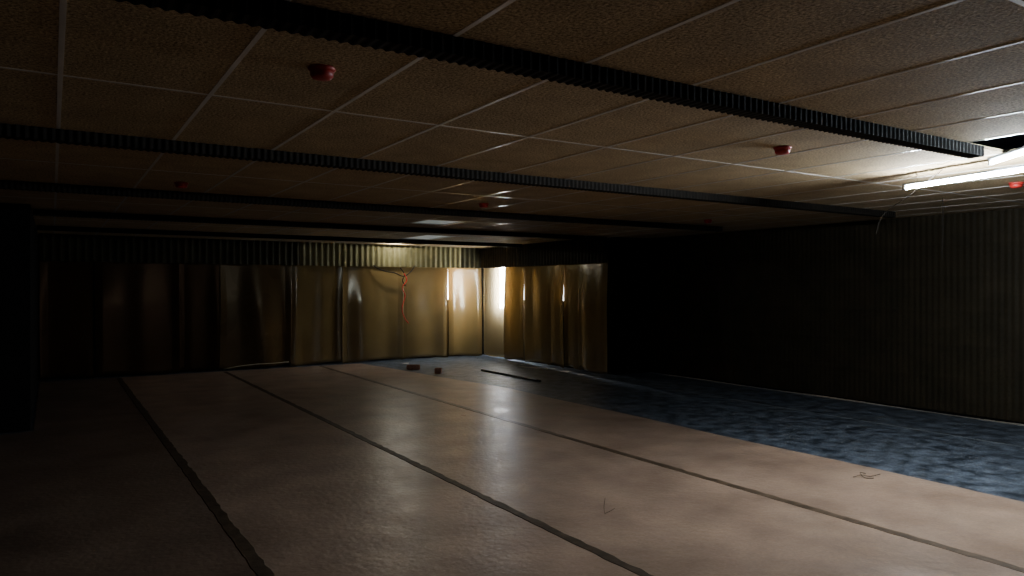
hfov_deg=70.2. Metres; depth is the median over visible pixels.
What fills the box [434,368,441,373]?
brick
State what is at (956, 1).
trim
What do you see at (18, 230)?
pillar
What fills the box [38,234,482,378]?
wall
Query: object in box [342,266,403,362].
curtain
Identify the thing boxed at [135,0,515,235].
trim
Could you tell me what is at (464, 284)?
curtain
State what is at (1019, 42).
trim
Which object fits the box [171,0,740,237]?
trim
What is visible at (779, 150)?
smoke detector
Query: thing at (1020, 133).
trim
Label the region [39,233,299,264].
valance
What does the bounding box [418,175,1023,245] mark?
trim
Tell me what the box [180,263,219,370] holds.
curtain
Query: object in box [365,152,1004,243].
trim
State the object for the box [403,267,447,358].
curtain
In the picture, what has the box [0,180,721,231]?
ceiling beam
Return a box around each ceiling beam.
[0,123,895,217]
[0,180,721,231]
[33,209,605,240]
[37,225,521,246]
[115,0,983,158]
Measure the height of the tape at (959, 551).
0.002 m
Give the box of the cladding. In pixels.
[649,208,1023,421]
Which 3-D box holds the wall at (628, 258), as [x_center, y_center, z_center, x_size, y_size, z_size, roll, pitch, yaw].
[0.990,0.321,15.251,0.950,2.458,4.740,0,0,-32]
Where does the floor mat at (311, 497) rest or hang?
on the floor
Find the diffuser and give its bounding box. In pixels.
[410,235,447,238]
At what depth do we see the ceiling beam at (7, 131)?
5.17 m
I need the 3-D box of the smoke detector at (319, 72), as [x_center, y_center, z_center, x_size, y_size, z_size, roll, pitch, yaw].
[-0.786,-0.886,3.015,0.114,0.048,0.114,0,0,-32]
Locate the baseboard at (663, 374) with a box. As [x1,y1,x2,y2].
[663,374,1023,425]
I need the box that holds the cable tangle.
[373,265,414,322]
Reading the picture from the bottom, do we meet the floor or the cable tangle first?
the floor
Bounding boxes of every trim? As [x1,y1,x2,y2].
[0,67,1023,202]
[0,158,827,222]
[4,196,697,234]
[36,218,555,240]
[53,0,66,233]
[95,0,291,234]
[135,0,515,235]
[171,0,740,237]
[208,0,964,238]
[242,40,1023,239]
[275,81,1023,240]
[307,111,1023,241]
[337,133,1023,242]
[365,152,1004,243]
[392,164,1022,244]
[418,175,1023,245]
[441,184,1023,246]
[464,192,1023,247]
[615,199,1023,236]
[644,205,1022,237]
[1009,0,1023,6]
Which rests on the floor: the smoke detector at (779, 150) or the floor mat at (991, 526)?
the floor mat at (991, 526)
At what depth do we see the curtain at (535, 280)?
14.89 m
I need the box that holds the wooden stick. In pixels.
[481,369,540,381]
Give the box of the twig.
[853,472,879,478]
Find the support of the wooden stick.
on the floor
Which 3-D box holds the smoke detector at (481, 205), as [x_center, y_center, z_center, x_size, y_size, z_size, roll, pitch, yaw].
[-0.305,-0.886,7.848,0.114,0.048,0.114,0,0,-32]
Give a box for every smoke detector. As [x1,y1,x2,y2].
[174,182,188,187]
[308,64,335,80]
[479,203,488,207]
[773,145,791,154]
[1008,182,1023,187]
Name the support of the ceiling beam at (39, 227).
attached to the ceiling at (108, 40)
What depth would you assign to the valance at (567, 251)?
14.38 m
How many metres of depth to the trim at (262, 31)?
3.35 m
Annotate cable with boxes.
[225,361,288,368]
[876,169,942,232]
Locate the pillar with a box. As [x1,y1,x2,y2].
[0,203,37,432]
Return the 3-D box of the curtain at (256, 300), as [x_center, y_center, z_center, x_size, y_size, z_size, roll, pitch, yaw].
[-4.896,0.521,13.977,1.344,2.038,0.100,0,0,-32]
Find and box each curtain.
[94,262,179,374]
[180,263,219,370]
[219,264,291,368]
[289,265,341,365]
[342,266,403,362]
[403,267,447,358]
[448,268,481,355]
[484,267,504,356]
[504,266,524,359]
[524,265,547,363]
[547,265,563,367]
[564,264,581,369]
[578,260,607,373]
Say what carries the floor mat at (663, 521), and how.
on the floor
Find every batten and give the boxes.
[902,165,1023,189]
[987,146,1023,164]
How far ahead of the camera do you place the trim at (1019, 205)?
9.67 m
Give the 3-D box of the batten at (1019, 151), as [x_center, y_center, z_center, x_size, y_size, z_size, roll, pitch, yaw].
[3.267,-0.882,4.455,0.038,0.047,1.300,0,0,7]
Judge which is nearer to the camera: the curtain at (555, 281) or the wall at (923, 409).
the wall at (923, 409)
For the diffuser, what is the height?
0.008 m
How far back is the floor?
8.72 m
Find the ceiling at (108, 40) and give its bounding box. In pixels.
[0,0,1023,247]
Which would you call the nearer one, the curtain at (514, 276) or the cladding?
the cladding
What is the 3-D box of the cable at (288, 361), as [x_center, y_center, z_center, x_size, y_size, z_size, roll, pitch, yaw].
[-4.859,1.475,13.884,1.202,0.086,0.026,0,0,-32]
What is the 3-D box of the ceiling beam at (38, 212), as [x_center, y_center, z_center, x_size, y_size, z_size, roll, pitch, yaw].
[-1.955,-0.875,10.697,8.490,0.069,0.100,0,0,-32]
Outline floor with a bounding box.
[0,354,1023,501]
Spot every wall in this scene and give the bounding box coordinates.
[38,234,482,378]
[483,237,650,374]
[651,209,1023,423]
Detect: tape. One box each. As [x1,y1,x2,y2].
[117,378,274,575]
[224,372,652,575]
[320,366,1023,572]
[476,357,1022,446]
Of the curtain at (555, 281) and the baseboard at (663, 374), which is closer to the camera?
the baseboard at (663, 374)
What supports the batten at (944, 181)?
attached to the ceiling at (108, 40)
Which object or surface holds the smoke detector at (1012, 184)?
attached to the ceiling at (108, 40)
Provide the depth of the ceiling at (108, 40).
3.63 m
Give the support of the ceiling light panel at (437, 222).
attached to the ceiling at (108, 40)
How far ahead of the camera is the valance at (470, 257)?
16.44 m
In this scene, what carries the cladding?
attached to the wall at (923, 409)
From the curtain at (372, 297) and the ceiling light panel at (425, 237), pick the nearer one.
the ceiling light panel at (425, 237)
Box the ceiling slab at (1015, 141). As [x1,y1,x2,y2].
[969,134,1023,149]
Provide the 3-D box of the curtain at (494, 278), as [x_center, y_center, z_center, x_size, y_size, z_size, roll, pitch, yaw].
[-0.378,0.516,16.248,0.044,2.048,1.014,0,0,-33]
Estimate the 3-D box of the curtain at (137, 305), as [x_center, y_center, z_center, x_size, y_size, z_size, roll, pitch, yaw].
[-6.613,0.521,12.903,1.360,2.038,0.078,0,0,-34]
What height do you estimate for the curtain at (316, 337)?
2.038 m
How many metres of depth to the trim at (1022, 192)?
8.89 m
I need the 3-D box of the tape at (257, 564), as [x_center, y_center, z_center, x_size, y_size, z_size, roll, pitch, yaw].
[-2.193,1.544,5.297,0.094,0.002,17.100,0,0,-32]
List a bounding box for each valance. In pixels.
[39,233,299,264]
[300,242,460,267]
[461,247,480,267]
[481,237,606,267]
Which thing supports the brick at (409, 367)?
on the floor
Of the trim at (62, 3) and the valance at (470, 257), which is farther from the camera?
the valance at (470, 257)
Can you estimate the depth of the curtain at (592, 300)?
13.23 m
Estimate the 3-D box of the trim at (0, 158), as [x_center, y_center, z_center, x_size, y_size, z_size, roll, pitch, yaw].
[-0.663,-0.910,6.954,12.300,0.003,0.020,0,0,-32]
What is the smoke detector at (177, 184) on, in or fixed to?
attached to the ceiling at (108, 40)
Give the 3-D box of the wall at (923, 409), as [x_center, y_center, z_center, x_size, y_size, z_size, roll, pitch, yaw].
[6.072,0.020,7.964,0.130,3.060,12.990,0,0,-32]
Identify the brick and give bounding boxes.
[407,365,419,369]
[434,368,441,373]
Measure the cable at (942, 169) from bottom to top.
0.439 m
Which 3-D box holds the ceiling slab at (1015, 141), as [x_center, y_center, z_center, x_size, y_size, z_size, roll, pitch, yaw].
[-0.450,-1.560,6.663,12.550,0.100,17.950,0,0,-32]
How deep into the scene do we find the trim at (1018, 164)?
6.79 m
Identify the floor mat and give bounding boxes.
[0,377,256,575]
[118,371,638,575]
[224,366,1023,575]
[324,363,1023,567]
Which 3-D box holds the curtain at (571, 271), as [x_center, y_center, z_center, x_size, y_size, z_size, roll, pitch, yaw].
[1.158,0.516,13.849,0.043,2.048,0.546,0,0,-32]
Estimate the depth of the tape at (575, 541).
5.29 m
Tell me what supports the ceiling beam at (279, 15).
attached to the ceiling at (108, 40)
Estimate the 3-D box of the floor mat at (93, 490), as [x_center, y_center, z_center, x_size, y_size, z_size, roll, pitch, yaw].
[-2.967,1.548,4.838,1.804,0.004,17.250,0,0,-32]
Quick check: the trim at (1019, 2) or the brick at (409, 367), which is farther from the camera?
the brick at (409, 367)
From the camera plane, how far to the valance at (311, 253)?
15.24 m
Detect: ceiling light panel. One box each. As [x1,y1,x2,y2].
[403,235,453,239]
[414,220,460,224]

